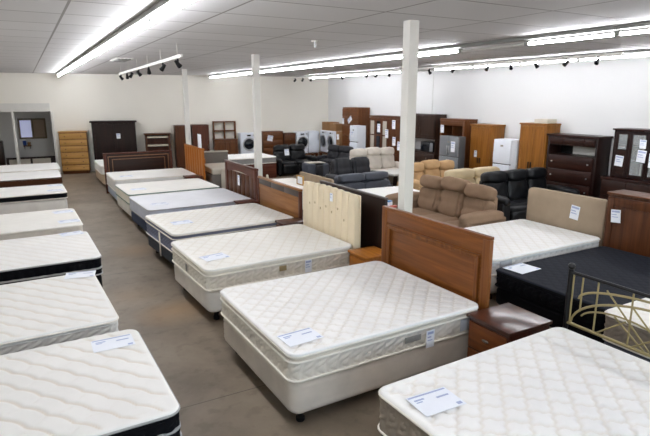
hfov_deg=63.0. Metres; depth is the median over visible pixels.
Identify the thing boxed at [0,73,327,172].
wall
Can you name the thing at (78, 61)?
fluorescent light
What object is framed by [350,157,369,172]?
cushion
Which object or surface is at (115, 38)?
fluorescent light
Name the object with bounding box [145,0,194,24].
fluorescent light
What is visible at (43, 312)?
mattress
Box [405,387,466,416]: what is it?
sheet
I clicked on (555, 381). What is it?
mattress
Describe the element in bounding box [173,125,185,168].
wardrobe
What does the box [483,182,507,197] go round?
cushion
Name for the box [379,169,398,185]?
coffee table
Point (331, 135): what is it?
washing machine
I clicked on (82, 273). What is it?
paper sign
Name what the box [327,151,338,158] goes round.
cushion
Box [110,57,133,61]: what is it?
ceiling vent
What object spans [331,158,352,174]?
cushion
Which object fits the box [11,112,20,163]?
trim
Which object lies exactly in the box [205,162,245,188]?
upholstered bed
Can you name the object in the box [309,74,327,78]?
fluorescent light
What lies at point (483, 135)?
wardrobe
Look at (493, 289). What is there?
bed base
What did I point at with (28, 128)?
window
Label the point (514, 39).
fluorescent light
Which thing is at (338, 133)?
cardboard box
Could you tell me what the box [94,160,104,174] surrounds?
mattress
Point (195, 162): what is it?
headboard
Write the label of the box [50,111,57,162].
trim
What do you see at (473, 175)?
sofa
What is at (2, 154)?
base cabinet
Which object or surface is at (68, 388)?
mattress
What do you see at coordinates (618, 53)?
rail
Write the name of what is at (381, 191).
mattress
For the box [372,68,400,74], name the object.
fluorescent light
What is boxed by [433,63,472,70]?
fluorescent light
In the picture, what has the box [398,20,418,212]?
column
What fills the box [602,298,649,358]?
mattress
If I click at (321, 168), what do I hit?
ottoman
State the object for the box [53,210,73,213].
sheet
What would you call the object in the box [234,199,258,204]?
nightstand
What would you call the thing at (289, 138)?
base cabinet
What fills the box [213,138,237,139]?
countertop
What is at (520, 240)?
mattress
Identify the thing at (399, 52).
fluorescent light
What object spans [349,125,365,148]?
fridge
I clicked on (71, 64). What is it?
fluorescent light
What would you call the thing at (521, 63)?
fluorescent light
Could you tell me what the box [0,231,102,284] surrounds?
mattress
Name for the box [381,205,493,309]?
headboard
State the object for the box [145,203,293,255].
mattress
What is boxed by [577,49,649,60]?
fluorescent light
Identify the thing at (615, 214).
tag
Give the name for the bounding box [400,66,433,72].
fluorescent light
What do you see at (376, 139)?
display cabinet
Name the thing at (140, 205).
mattress
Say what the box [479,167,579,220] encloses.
sofa
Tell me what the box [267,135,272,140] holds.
paper sign
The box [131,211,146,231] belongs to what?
bed base
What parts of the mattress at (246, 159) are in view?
panel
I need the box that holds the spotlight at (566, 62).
[562,59,569,66]
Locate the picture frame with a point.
(300, 179)
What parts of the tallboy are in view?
panel, drawer, drawer, drawer, drawer, drawer, drawer, panel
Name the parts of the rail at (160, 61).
rail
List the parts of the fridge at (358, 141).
door, door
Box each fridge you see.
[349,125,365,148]
[439,135,465,168]
[492,138,519,170]
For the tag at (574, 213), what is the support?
attached to the headboard at (544, 206)
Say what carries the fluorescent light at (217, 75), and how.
attached to the ceiling
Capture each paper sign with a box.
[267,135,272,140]
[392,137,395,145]
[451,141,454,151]
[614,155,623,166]
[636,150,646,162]
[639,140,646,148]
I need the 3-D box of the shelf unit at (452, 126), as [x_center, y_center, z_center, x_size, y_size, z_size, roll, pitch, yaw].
[3.498,-1.686,14.082,0.460,1.870,0.920,-7,15,-29]
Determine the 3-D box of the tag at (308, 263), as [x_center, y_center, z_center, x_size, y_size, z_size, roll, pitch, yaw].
[-0.194,0.559,6.179,0.090,0.150,0.005,-8,15,-31]
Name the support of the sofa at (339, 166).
on the floor
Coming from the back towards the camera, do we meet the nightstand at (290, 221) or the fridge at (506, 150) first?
the fridge at (506, 150)
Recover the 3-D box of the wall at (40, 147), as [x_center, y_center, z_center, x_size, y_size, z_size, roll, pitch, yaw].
[-10.664,-3.114,17.467,3.250,3.160,2.150,-7,15,-29]
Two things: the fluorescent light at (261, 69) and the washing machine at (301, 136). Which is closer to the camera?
the fluorescent light at (261, 69)
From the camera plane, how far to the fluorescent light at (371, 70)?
15.51 m
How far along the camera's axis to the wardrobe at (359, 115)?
17.91 m
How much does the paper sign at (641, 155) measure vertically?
0.230 m
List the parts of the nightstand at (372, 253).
drawer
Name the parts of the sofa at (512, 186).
arm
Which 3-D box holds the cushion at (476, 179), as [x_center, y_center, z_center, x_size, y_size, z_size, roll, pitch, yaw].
[3.562,-0.775,11.740,0.741,0.351,0.276,-7,14,-27]
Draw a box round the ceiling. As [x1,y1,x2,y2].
[0,0,649,76]
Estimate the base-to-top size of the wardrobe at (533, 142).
1.860 m
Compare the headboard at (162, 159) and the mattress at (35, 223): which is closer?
the mattress at (35, 223)
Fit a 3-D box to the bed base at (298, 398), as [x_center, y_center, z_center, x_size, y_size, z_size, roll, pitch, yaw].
[0.182,1.140,4.932,1.850,0.398,1.520,-7,15,-29]
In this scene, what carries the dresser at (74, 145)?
on the floor
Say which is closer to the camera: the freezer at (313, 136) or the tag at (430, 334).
the tag at (430, 334)
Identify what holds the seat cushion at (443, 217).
on the sofa at (459, 202)
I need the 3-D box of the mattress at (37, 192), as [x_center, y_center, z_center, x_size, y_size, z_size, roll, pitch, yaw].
[-6.346,-0.474,10.742,1.962,0.140,1.212,-7,15,-29]
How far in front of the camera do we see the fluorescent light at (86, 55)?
9.30 m
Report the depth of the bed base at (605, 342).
4.47 m
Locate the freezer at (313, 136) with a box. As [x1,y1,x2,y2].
[305,130,318,152]
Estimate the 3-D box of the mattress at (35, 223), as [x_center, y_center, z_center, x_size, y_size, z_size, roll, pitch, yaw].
[-4.818,0.151,8.071,1.962,0.180,1.432,-7,15,-29]
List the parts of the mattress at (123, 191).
panel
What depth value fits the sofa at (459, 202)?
8.84 m
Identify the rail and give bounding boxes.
[119,43,182,74]
[292,51,622,77]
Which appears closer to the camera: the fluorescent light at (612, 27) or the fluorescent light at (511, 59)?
the fluorescent light at (612, 27)
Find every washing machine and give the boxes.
[238,132,253,153]
[293,131,308,153]
[320,130,327,152]
[327,131,335,151]
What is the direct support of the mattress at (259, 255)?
on the bed base at (210, 300)
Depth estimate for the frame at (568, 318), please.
4.00 m
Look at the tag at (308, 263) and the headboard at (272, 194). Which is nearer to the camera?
the tag at (308, 263)
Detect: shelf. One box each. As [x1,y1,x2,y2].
[143,133,170,150]
[618,145,638,147]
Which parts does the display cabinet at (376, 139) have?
door, pane, pane, door, door, pane, door, pane, door, door, pane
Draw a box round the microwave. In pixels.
[420,141,434,152]
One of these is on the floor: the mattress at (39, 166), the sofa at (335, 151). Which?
the sofa at (335, 151)
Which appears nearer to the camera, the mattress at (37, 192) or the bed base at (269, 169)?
the mattress at (37, 192)
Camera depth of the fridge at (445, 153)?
13.16 m
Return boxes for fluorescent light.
[67,62,74,69]
[73,57,84,66]
[80,51,92,62]
[88,42,103,57]
[101,30,125,50]
[118,12,154,40]
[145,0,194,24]
[208,74,220,77]
[220,72,233,76]
[233,70,248,75]
[247,68,264,73]
[264,66,284,72]
[283,63,307,70]
[306,60,335,67]
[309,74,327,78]
[327,72,348,77]
[333,56,369,64]
[348,70,372,75]
[366,51,402,61]
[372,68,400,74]
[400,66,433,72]
[418,44,459,56]
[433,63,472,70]
[458,36,529,52]
[472,59,519,67]
[519,54,577,64]
[525,25,618,45]
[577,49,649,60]
[616,21,649,35]
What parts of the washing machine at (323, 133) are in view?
door glass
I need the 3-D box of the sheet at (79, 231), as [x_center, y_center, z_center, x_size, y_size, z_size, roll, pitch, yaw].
[-3.525,0.215,7.368,0.297,0.003,0.210,-11,17,-40]
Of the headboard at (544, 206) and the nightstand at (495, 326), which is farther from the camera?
the headboard at (544, 206)
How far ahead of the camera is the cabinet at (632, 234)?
6.78 m
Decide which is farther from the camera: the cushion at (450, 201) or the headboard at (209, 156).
the headboard at (209, 156)
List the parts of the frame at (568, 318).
post, rail, rail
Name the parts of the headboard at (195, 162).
cap rail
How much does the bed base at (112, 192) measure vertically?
0.318 m
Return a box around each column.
[182,69,190,144]
[251,54,262,176]
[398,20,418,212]
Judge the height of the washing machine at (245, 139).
0.800 m
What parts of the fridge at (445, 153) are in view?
door, door, door, door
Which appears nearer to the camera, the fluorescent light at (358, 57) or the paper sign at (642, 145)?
the paper sign at (642, 145)
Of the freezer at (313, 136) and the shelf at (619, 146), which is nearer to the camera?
the shelf at (619, 146)
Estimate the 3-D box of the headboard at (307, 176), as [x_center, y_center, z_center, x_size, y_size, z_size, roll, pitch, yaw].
[-0.202,-0.583,11.768,0.070,0.740,1.500,-7,15,-29]
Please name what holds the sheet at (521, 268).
on the mattress at (546, 286)
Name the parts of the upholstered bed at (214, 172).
panel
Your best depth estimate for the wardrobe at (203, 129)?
18.28 m
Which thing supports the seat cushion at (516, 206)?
on the sofa at (512, 186)
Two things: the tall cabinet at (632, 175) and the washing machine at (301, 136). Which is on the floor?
the tall cabinet at (632, 175)
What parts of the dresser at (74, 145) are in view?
drawer, drawer, drawer, drawer, drawer, drawer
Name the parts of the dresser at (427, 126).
door, drawer, door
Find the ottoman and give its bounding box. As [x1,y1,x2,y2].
[302,161,328,176]
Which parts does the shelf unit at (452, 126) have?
panel, panel, panel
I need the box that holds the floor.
[61,171,551,435]
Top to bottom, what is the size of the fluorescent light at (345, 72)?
0.114 m
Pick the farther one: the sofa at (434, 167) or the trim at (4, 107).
the trim at (4, 107)
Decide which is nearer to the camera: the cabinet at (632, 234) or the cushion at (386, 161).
the cabinet at (632, 234)
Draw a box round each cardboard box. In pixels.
[322,122,338,130]
[330,123,342,130]
[336,131,341,142]
[534,119,556,123]
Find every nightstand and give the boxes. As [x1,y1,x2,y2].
[183,174,202,178]
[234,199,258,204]
[275,217,302,226]
[348,246,380,264]
[466,303,551,356]
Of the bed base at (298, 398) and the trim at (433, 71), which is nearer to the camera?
the bed base at (298, 398)
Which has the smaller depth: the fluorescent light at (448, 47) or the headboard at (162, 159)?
the fluorescent light at (448, 47)
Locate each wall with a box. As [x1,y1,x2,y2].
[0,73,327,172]
[0,111,54,164]
[328,56,649,175]
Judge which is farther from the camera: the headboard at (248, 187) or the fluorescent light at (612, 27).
the headboard at (248, 187)
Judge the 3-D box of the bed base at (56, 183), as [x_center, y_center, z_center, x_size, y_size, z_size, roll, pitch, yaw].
[-7.511,-0.675,12.950,1.910,0.398,1.380,-7,15,-29]
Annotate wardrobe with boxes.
[89,120,136,159]
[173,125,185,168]
[190,124,209,150]
[342,107,369,147]
[469,123,505,168]
[517,122,560,168]
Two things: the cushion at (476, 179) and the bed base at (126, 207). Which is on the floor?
the bed base at (126, 207)
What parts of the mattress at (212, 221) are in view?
handle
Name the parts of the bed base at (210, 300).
leg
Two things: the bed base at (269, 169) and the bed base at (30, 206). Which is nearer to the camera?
the bed base at (30, 206)
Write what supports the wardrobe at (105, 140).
on the floor
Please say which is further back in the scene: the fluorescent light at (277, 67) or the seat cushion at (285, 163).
the seat cushion at (285, 163)
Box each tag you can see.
[305,259,311,272]
[426,329,434,347]
[569,205,579,220]
[611,209,620,222]
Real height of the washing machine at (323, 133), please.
0.800 m
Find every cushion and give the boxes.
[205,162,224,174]
[274,151,290,159]
[282,160,296,166]
[289,150,304,159]
[292,159,310,164]
[319,158,332,163]
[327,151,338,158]
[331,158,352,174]
[334,175,359,183]
[338,152,349,157]
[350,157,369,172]
[360,172,383,181]
[366,155,381,168]
[380,155,394,167]
[412,207,438,214]
[414,172,423,179]
[417,187,441,211]
[421,213,458,221]
[423,169,439,176]
[438,189,466,217]
[440,169,449,177]
[445,220,458,226]
[461,196,494,214]
[473,177,479,183]
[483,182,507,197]
[505,180,527,199]
[510,197,527,204]
[510,201,526,212]
[525,178,546,196]
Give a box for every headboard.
[6,156,55,164]
[103,150,172,193]
[184,144,205,180]
[204,150,227,162]
[224,160,257,200]
[257,176,302,218]
[300,171,333,182]
[303,181,360,248]
[320,180,387,248]
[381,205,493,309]
[526,187,607,245]
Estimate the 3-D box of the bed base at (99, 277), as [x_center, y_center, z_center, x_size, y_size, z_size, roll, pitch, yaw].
[-3.871,0.814,6.555,1.920,0.318,1.420,-7,15,-29]
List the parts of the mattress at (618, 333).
panel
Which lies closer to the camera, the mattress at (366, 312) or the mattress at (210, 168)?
the mattress at (366, 312)
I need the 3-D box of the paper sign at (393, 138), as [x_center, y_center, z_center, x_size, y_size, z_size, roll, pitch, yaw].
[2.080,-2.314,16.017,0.005,0.260,0.160,-7,15,-29]
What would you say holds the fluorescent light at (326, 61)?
attached to the ceiling
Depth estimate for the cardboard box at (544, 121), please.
11.46 m
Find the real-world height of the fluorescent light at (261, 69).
0.114 m
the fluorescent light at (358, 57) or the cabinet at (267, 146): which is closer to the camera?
the fluorescent light at (358, 57)
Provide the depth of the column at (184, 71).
14.36 m
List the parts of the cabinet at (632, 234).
panel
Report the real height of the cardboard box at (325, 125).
0.301 m
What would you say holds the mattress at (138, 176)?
on the bed base at (112, 192)
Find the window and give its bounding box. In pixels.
[17,118,46,138]
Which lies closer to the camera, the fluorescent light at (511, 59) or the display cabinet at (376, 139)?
the fluorescent light at (511, 59)
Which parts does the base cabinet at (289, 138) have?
drawer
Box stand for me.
[305,153,318,155]
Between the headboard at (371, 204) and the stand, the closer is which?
the headboard at (371, 204)
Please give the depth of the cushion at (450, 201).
8.95 m
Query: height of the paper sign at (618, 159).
0.211 m
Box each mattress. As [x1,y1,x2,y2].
[0,163,60,173]
[0,170,62,186]
[0,184,67,203]
[0,208,82,239]
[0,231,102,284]
[0,275,118,354]
[0,329,181,435]
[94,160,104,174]
[106,168,196,191]
[115,178,218,203]
[129,188,250,220]
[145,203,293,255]
[171,224,351,290]
[220,261,478,382]
[228,153,275,164]
[272,178,304,197]
[357,186,419,196]
[377,327,649,435]
[465,219,599,275]
[495,246,649,328]
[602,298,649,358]
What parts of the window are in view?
pane, pane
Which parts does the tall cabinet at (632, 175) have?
drawer, panel, panel, door, drawer, door, panel, door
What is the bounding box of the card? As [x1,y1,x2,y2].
[197,134,201,147]
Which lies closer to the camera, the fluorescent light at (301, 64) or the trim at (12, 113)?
the fluorescent light at (301, 64)
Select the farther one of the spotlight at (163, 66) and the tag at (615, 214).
the spotlight at (163, 66)
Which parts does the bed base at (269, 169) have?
drawer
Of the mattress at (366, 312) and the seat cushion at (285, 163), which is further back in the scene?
the seat cushion at (285, 163)
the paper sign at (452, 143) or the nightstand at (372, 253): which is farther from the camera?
the paper sign at (452, 143)
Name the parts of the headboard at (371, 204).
cap rail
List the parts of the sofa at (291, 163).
arm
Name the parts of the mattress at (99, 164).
panel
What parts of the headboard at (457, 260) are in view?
post, moulding, panel, cap rail, post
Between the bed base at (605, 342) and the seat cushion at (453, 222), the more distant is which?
the seat cushion at (453, 222)
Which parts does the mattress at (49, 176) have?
panel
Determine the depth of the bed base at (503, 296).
5.50 m
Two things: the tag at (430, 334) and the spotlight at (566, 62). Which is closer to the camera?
the tag at (430, 334)
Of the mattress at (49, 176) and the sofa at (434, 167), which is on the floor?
the sofa at (434, 167)
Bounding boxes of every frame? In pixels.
[297,175,303,185]
[563,263,649,357]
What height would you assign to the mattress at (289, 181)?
0.230 m
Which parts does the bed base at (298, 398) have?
leg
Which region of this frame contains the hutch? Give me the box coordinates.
[212,121,237,154]
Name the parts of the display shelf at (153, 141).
panel, shelf, panel, shelf, panel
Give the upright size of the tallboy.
1.660 m
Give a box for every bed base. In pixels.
[0,183,61,187]
[0,198,67,214]
[95,170,105,184]
[96,275,102,286]
[108,185,116,199]
[117,196,131,216]
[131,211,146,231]
[148,235,173,264]
[174,264,348,319]
[223,318,468,421]
[247,163,276,177]
[490,276,497,298]
[496,287,604,343]
[604,341,649,361]
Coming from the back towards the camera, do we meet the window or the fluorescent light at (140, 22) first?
the window
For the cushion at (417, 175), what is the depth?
12.20 m
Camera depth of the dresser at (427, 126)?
14.72 m
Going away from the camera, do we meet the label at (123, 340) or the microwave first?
the label at (123, 340)
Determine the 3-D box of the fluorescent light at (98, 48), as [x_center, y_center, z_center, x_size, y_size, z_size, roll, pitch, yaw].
[-3.435,-2.536,8.026,0.110,0.114,1.520,-7,15,-29]
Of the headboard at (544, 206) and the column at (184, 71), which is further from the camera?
the column at (184, 71)
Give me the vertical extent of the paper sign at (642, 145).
0.160 m
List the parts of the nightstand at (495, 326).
drawer, drawer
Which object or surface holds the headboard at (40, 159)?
on the floor
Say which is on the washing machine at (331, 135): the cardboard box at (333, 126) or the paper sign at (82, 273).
the cardboard box at (333, 126)
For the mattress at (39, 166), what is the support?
on the bed base
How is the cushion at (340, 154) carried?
on the sofa at (335, 151)
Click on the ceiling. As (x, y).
(37, 36)
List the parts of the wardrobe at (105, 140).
door, door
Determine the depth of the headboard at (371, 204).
6.75 m
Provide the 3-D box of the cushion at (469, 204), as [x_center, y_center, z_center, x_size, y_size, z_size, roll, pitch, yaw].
[2.475,-0.126,8.595,0.298,0.462,0.560,-7,15,-29]
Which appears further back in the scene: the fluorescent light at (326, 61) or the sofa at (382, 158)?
the sofa at (382, 158)
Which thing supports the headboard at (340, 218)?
on the floor
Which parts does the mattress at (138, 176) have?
panel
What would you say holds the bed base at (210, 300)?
on the floor
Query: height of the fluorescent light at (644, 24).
0.114 m
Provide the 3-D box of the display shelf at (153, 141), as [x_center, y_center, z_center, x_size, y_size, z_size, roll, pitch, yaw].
[-5.715,-2.289,18.192,0.880,1.230,0.370,-5,14,-20]
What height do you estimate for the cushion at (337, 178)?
0.358 m
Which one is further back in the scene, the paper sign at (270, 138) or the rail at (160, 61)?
the paper sign at (270, 138)
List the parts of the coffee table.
leg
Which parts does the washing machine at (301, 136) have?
door glass, control panel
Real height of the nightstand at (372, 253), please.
0.600 m
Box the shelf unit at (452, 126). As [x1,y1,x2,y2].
[439,118,477,167]
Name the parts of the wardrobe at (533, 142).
door, door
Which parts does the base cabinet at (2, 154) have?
door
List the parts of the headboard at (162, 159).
post, cap rail, panel, post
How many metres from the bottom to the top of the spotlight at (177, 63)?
0.136 m
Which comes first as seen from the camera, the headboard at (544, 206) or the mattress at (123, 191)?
the headboard at (544, 206)
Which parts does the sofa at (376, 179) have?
panel, panel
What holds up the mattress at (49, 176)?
on the bed base at (56, 183)
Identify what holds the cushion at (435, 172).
on the sofa at (434, 167)
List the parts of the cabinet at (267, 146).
drawer, drawer, drawer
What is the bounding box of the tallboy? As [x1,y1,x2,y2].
[545,133,613,197]
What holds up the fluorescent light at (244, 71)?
attached to the ceiling
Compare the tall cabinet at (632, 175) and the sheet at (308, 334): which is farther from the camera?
the tall cabinet at (632, 175)
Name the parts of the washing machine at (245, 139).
control panel, door glass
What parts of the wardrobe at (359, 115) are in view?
door, door, door, door, door, door, door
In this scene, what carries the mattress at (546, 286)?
on the bed base at (503, 296)
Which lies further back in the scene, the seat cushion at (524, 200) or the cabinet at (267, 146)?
the cabinet at (267, 146)
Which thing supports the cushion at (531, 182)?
on the sofa at (512, 186)
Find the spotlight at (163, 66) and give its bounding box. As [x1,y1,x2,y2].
[159,63,165,71]
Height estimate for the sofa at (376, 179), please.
0.775 m
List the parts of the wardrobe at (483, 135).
door, door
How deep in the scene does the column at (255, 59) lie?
9.67 m
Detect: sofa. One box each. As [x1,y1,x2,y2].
[273,144,316,175]
[316,144,353,171]
[325,157,388,179]
[334,171,391,188]
[349,147,398,182]
[385,175,505,227]
[397,159,454,189]
[444,166,499,183]
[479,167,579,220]
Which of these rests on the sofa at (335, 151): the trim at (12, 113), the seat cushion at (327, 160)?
the seat cushion at (327, 160)
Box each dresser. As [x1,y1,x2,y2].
[57,130,90,173]
[414,113,446,162]
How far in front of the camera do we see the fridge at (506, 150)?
12.13 m
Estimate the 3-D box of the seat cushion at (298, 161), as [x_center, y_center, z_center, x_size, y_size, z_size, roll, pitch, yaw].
[-0.769,-1.811,17.208,0.540,0.179,0.710,-7,15,-29]
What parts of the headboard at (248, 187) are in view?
post, curved rail, cap rail, post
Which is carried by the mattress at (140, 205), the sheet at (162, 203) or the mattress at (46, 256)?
the sheet at (162, 203)
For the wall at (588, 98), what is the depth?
12.29 m
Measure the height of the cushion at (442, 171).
0.378 m
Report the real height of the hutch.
1.600 m
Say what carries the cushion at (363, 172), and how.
on the sofa at (376, 179)
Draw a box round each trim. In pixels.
[0,103,49,111]
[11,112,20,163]
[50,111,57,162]
[430,71,433,140]
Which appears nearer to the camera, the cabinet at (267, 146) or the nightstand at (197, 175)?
the nightstand at (197, 175)
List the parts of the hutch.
door, door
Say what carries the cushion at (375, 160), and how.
on the sofa at (382, 158)
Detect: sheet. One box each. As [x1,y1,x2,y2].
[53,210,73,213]
[57,219,79,223]
[59,230,83,236]
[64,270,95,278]
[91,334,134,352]
[150,202,168,205]
[170,220,193,224]
[199,253,230,261]
[277,327,323,346]
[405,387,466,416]
[503,263,540,273]
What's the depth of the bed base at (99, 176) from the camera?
14.93 m
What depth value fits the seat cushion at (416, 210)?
9.37 m
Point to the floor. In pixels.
(217, 393)
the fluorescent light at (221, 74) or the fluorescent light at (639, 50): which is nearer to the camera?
the fluorescent light at (639, 50)
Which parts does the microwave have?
door, control panel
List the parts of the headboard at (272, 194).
post, panel, band rail, cap rail, post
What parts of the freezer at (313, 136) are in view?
door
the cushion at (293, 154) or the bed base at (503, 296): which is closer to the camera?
the bed base at (503, 296)
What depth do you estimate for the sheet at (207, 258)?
6.05 m
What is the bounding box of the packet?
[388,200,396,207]
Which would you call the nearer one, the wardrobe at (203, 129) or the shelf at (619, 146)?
the shelf at (619, 146)
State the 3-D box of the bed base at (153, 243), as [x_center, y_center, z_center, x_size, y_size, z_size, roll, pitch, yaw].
[-1.649,0.406,8.357,1.890,0.318,1.430,-8,15,-32]
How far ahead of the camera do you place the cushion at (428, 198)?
9.43 m
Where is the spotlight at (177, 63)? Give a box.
[174,58,181,68]
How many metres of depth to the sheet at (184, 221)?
7.84 m
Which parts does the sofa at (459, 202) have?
arm, arm, frame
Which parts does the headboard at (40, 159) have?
panel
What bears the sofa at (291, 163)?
on the floor
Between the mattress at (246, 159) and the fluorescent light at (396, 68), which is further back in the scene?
the mattress at (246, 159)
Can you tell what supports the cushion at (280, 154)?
on the sofa at (291, 163)
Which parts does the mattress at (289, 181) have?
panel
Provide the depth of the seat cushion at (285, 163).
16.67 m
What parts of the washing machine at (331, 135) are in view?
door glass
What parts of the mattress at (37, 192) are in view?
panel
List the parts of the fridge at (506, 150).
door, door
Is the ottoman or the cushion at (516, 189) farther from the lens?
the ottoman
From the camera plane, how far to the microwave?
14.82 m
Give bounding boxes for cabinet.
[0,141,5,164]
[261,131,282,154]
[283,132,295,144]
[369,115,400,161]
[599,128,649,199]
[602,189,649,256]

